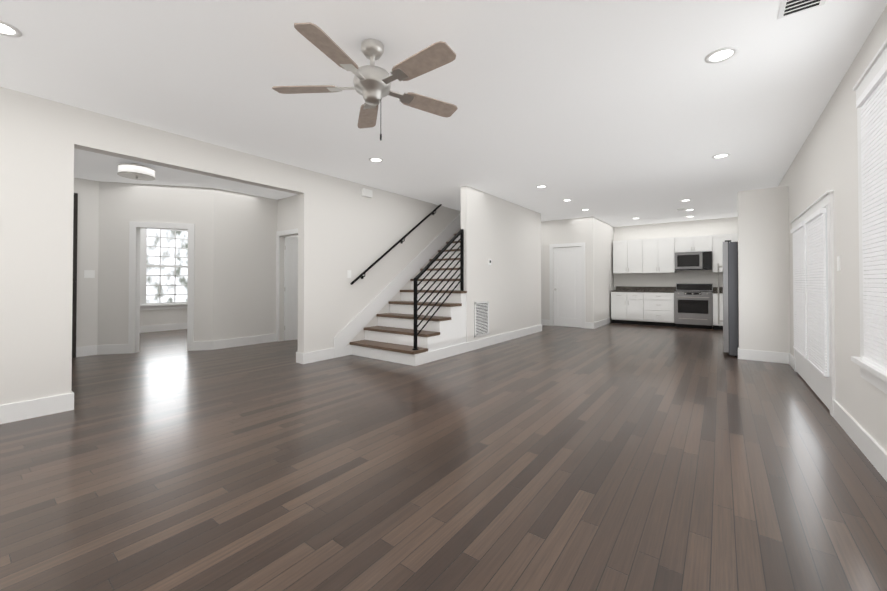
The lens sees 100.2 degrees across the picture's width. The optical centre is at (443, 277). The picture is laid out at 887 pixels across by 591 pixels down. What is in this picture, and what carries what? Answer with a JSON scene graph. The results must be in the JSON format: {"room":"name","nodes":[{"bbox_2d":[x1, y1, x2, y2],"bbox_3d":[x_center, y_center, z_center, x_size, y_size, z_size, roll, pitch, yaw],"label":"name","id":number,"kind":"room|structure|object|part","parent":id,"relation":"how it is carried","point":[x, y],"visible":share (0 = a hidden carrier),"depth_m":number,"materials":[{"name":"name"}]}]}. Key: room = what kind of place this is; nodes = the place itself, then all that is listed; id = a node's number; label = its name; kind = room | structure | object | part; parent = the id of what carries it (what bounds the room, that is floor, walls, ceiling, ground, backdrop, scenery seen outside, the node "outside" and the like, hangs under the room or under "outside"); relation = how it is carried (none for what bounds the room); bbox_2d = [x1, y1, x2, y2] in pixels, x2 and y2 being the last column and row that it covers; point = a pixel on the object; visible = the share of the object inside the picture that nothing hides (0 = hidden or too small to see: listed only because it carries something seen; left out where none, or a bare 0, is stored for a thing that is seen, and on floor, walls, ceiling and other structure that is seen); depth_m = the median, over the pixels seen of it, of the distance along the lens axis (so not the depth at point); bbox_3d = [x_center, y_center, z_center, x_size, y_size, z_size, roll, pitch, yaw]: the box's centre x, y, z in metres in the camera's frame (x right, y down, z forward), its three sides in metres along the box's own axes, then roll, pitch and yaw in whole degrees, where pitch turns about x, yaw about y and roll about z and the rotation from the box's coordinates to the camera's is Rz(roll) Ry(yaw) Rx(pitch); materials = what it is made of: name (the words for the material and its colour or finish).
{"room":"living room","nodes":[
{"label":"living room","id":0,"kind":"room"},
{"bbox_2d":[0,87,407,423],"bbox_3d":[-1.073,-0.142,6.520,0.182,2.740,14.100,0,-1,37],"label":"wall","id":1,"kind":"structure","parent":0,"point":[338,228],"depth_m":5.61,"materials":[{"name":"paint"}]},
{"bbox_2d":[72,193,77,357],"bbox_3d":[-5.876,-0.036,5.285,0.030,2.500,0.935,0,-1,37],"label":"entry door","id":2,"kind":"structure","parent":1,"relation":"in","point":[75,224],"depth_m":5.63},
{"bbox_2d":[84,270,94,277],"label":"wall fixtures","id":3,"kind":"object","parent":1,"relation":"attached to","point":[87,273],"depth_m":5.78,"materials":[{"name":"white plastic"}]},
{"bbox_2d":[140,228,187,310],"bbox_3d":[-6.475,-0.252,8.722,0.060,2.010,1.100,0,-1,37],"label":"room window","id":4,"kind":"structure","parent":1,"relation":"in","point":[163,268],"depth_m":8.67,"materials":[{"name":"white glass"}]},
{"bbox_2d":[284,236,297,340],"bbox_3d":[-2.811,0.221,7.436,0.748,2.018,0.068,1,-1,-41],"label":"bathroom door","id":5,"kind":"structure","parent":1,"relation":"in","point":[290,288],"depth_m":7.25,"materials":[{"name":"white wood"}]},
{"bbox_2d":[361,188,372,197],"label":"wall fixtures","id":6,"kind":"object","parent":1,"relation":"attached to","point":[368,193],"depth_m":6.08,"materials":[{"name":"white plastic"}]},
{"bbox_2d":[0,322,886,590],"bbox_3d":[-1.049,1.289,6.611,11.760,0.120,14.500,0,-1,37],"label":"floor","id":7,"kind":"structure","parent":0,"point":[611,456],"depth_m":2.21,"materials":[{"name":"brown wood"}]},
{"bbox_2d":[334,204,466,365],"bbox_3d":[0.086,-0.504,6.828,1.336,3.471,4.035,0,-1,37],"label":"stairs","id":8,"kind":"structure","parent":7,"relation":"on","point":[427,313],"depth_m":5.97,"materials":[{"name":"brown wood"}]},
{"bbox_3d":[-0.459,-1.051,7.144,0.090,2.370,3.357,0,-1,37],"label":"handrail","id":9,"kind":"part","parent":8,"relation":"part of","materials":[{"name":"black metal"}]},
{"bbox_3d":[-0.052,0.109,5.653,0.090,1.816,1.229,0,-1,37],"label":"railing","id":10,"kind":"part","parent":8,"relation":"part of","materials":[{"name":"black metal"}]},
{"bbox_2d":[611,289,630,323],"bbox_3d":[4.998,0.819,10.368,0.457,0.905,0.640,0,-1,37],"label":"base cabinet","id":11,"kind":"object","parent":7,"relation":"on","point":[620,298],"depth_m":10.13,"materials":[{"name":"wood"}]},
{"bbox_2d":[631,289,642,324],"bbox_3d":[5.273,0.817,10.163,0.457,0.905,0.640,0,-1,37],"label":"base cabinet","id":12,"kind":"object","parent":7,"relation":"on","point":[636,294],"depth_m":9.90,"materials":[{"name":"wood"}]},
{"bbox_2d":[643,289,674,326],"bbox_3d":[5.708,0.813,9.838,0.747,0.905,0.640,0,-1,37],"label":"base cabinet","id":13,"kind":"object","parent":7,"relation":"on","point":[658,304],"depth_m":9.60,"materials":[{"name":"wood"}]},
{"bbox_2d":[675,289,714,328],"bbox_3d":[6.347,0.808,9.360,0.850,0.905,0.640,0,-1,37],"label":"oven","id":14,"kind":"object","parent":7,"relation":"on","point":[688,305],"depth_m":9.12,"materials":[{"name":"silver metal"}]},
{"bbox_2d":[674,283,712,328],"bbox_3d":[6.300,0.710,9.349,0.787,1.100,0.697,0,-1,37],"label":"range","id":15,"kind":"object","parent":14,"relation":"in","point":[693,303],"depth_m":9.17,"materials":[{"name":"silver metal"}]},
{"bbox_2d":[715,289,722,328],"bbox_3d":[6.844,0.803,8.990,0.511,0.905,0.640,0,-1,37],"label":"base cabinet","id":16,"kind":"object","parent":7,"relation":"on","point":[717,326],"depth_m":8.85,"materials":[{"name":"wood"}]},
{"bbox_2d":[717,240,738,356],"bbox_3d":[4.870,0.326,5.928,0.786,1.790,0.905,0,-1,37],"label":"refrigerator","id":17,"kind":"object","parent":7,"relation":"on","point":[730,320],"visible":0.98,"depth_m":5.71,"materials":[{"name":"silver metal"}]},
{"bbox_2d":[0,0,886,226],"bbox_3d":[-1.049,-1.571,6.643,11.760,0.120,14.500,0,-1,37],"label":"ceiling","id":18,"kind":"structure","parent":0,"point":[616,113],"depth_m":3.03,"materials":[{"name":"paint"}]},
{"bbox_2d":[0,20,21,36],"bbox_3d":[-2.728,-1.555,2.337,0.194,0.007,0.092,0,-1,37],"label":"recessed light","id":19,"kind":"object","parent":18,"relation":"in","point":[6,29],"depth_m":2.34,"materials":[{"name":"white plastic"}]},
{"bbox_2d":[117,163,154,180],"bbox_3d":[-4.160,-1.431,5.033,0.402,0.194,0.402,0,-1,37],"label":"light","id":20,"kind":"object","parent":18,"relation":"attached to","point":[136,171],"visible":1,"depth_m":4.93,"materials":[{"name":"white glass"}]},
{"bbox_2d":[272,22,457,139],"bbox_3d":[-0.446,-1.238,2.462,1.247,0.640,1.296,0,-1,37],"label":"ceiling fan","id":21,"kind":"object","parent":18,"relation":"hanging from","point":[372,83],"visible":1,"depth_m":2.40,"materials":[{"name":"brown wood"}]},
{"bbox_2d":[369,157,382,161],"bbox_3d":[-0.877,-1.527,4.814,0.193,0.007,0.179,0,-1,37],"label":"recessed light","id":22,"kind":"object","parent":18,"relation":"in","point":[374,159],"depth_m":4.81,"materials":[{"name":"white plastic"}]},
{"bbox_2d":[536,185,546,187],"bbox_3d":[1.632,-1.512,6.172,0.183,0.007,0.194,0,-1,37],"label":"recessed light","id":23,"kind":"object","parent":18,"relation":"in","point":[539,186],"depth_m":6.18,"materials":[{"name":"white plastic"}]},
{"bbox_2d":[712,153,730,158],"bbox_3d":[3.491,-1.529,4.660,0.181,0.007,0.194,0,-1,37],"label":"recessed light","id":24,"kind":"object","parent":18,"relation":"in","point":[722,155],"depth_m":4.66,"materials":[{"name":"white plastic"}]},
{"bbox_2d":[705,46,738,63],"bbox_3d":[1.940,-1.552,2.588,0.185,0.007,0.196,0,-1,37],"label":"recessed light","id":25,"kind":"object","parent":18,"relation":"in","point":[715,56],"depth_m":2.59,"materials":[{"name":"white plastic"}]},
{"bbox_2d":[404,186,543,365],"bbox_3d":[0.904,-0.138,6.906,0.136,2.740,4.486,0,-1,37],"label":"wall","id":26,"kind":"structure","parent":0,"point":[509,234],"depth_m":7.14,"materials":[{"name":"paint"}]},
{"bbox_2d":[474,301,488,336],"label":"wall fixtures","id":27,"kind":"object","parent":26,"relation":"attached to","point":[481,318],"depth_m":6.47,"materials":[{"name":"white plastic"}]},
{"bbox_2d":[544,218,587,327],"bbox_3d":[2.758,-0.105,9.775,2.070,2.740,0.138,0,-1,37],"label":"wall","id":28,"kind":"structure","parent":0,"point":[573,232],"depth_m":9.49,"materials":[{"name":"paint"}]},
{"bbox_2d":[553,246,581,327],"bbox_3d":[3.142,0.244,9.425,0.712,2.018,0.132,0,-1,37],"label":"hall door","id":29,"kind":"structure","parent":28,"relation":"in","point":[567,283],"depth_m":9.43,"materials":[{"name":"white wood"}]},
{"bbox_2d":[588,217,615,328],"bbox_3d":[4.255,-0.103,9.937,0.136,2.740,2.186,0,-1,37],"label":"wall","id":30,"kind":"structure","parent":0,"point":[601,235],"depth_m":9.55,"materials":[{"name":"paint"}]},
{"bbox_2d":[616,218,735,286],"bbox_3d":[5.450,-0.096,10.571,5.430,2.740,0.200,0,-1,37],"label":"wall","id":31,"kind":"structure","parent":0,"point":[719,226],"depth_m":9.92,"materials":[{"name":"paint"}]},
{"bbox_2d":[613,241,630,272],"bbox_3d":[5.073,-0.567,10.507,0.430,0.920,0.354,0,-1,37],"label":"upper cabinet","id":32,"kind":"object","parent":31,"relation":"attached to","point":[621,249],"depth_m":10.36,"materials":[{"name":"wood"}]},
{"bbox_2d":[631,239,646,272],"bbox_3d":[5.348,-0.569,10.301,0.484,0.920,0.354,0,-1,37],"label":"upper cabinet","id":33,"kind":"object","parent":31,"relation":"attached to","point":[638,247],"depth_m":10.10,"materials":[{"name":"wood"}]},
{"bbox_2d":[647,238,662,272],"bbox_3d":[5.644,-0.572,10.080,0.484,0.920,0.354,0,-1,37],"label":"upper cabinet","id":34,"kind":"object","parent":31,"relation":"attached to","point":[654,246],"depth_m":9.87,"materials":[{"name":"wood"}]},
{"bbox_2d":[616,285,714,288],"bbox_3d":[6.284,0.305,9.801,3.210,0.100,0.020,0,-1,37],"label":"backsplash","id":35,"kind":"structure","parent":31,"relation":"attached to","point":[617,287],"depth_m":10.31,"materials":[{"name":"black stone"}]},
{"bbox_2d":[663,237,674,272],"bbox_3d":[5.919,-0.574,9.874,0.429,0.920,0.354,0,-1,37],"label":"upper cabinet","id":36,"kind":"object","parent":31,"relation":"attached to","point":[668,243],"depth_m":9.68,"materials":[{"name":"wood"}]},
{"bbox_2d":[675,237,694,252],"bbox_3d":[6.274,-0.837,9.613,0.452,0.400,0.354,0,-1,37],"label":"upper cabinet","id":37,"kind":"object","parent":31,"relation":"attached to","point":[682,244],"depth_m":9.47,"materials":[{"name":"wood"}]},
{"bbox_2d":[675,249,702,272],"bbox_3d":[6.309,-0.406,9.537,0.586,0.455,0.421,0,-1,37],"label":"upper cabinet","id":38,"kind":"object","parent":31,"relation":"attached to","point":[683,261],"depth_m":9.37,"materials":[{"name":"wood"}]},
{"bbox_2d":[675,251,712,270],"bbox_3d":[6.375,-0.406,9.462,0.781,0.455,0.462,0,-1,37],"label":"microwave","id":39,"kind":"object","parent":38,"relation":"in","point":[684,260],"depth_m":9.32,"materials":[{"name":"silver metal"}]},
{"bbox_2d":[695,235,714,252],"bbox_3d":[6.544,-0.839,9.411,0.451,0.400,0.354,0,-1,37],"label":"upper cabinet","id":40,"kind":"object","parent":31,"relation":"attached to","point":[701,242],"depth_m":9.23,"materials":[{"name":"wood"}]},
{"bbox_2d":[703,249,714,268],"bbox_3d":[6.622,-0.408,9.303,0.195,0.455,0.421,0,-1,37],"label":"control panel","id":41,"kind":"object","parent":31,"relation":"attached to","point":[706,252],"depth_m":9.15,"materials":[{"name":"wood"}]},
{"bbox_2d":[711,234,730,272],"bbox_3d":[6.873,-0.582,9.162,0.366,0.920,0.354,0,-1,37],"label":"upper cabinet","id":42,"kind":"object","parent":31,"relation":"attached to","point":[719,239],"depth_m":9.06,"materials":[{"name":"wood"}]},
{"bbox_2d":[731,233,737,241],"bbox_3d":[7.097,-0.584,8.995,0.421,0.920,0.354,0,-1,37],"label":"upper cabinet","id":43,"kind":"object","parent":31,"relation":"attached to","point":[734,237],"depth_m":8.88,"materials":[{"name":"wood"}]},
{"bbox_2d":[736,177,787,363],"bbox_3d":[4.649,-0.154,5.428,0.556,2.740,0.180,0,-1,37],"label":"wall","id":44,"kind":"structure","parent":0,"point":[761,224],"depth_m":5.38,"materials":[{"name":"paint"}]},
{"bbox_2d":[784,6,886,481],"bbox_3d":[3.495,-0.179,3.232,0.216,2.740,14.300,0,-1,37],"label":"wall","id":45,"kind":"structure","parent":0,"point":[827,160],"depth_m":2.87,"materials":[{"name":"paint"}]},
{"bbox_2d":[790,190,835,416],"bbox_3d":[3.922,0.235,4.000,0.057,1.930,2.120,0,-1,37],"label":"patio doors","id":46,"kind":"structure","parent":45,"relation":"in","point":[812,230],"depth_m":3.60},
{"bbox_2d":[837,256,839,270],"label":"wall fixtures","id":47,"kind":"object","parent":45,"relation":"attached to","point":[838,257],"depth_m":3.02,"materials":[{"name":"white plastic"}]},
{"bbox_2d":[851,38,886,393],"bbox_3d":[2.505,-0.322,2.113,0.060,1.980,1.090,0,-1,37],"label":"window","id":48,"kind":"structure","parent":45,"relation":"in","point":[870,87],"depth_m":2.26,"materials":[{"name":"white plastic"}]}
]}

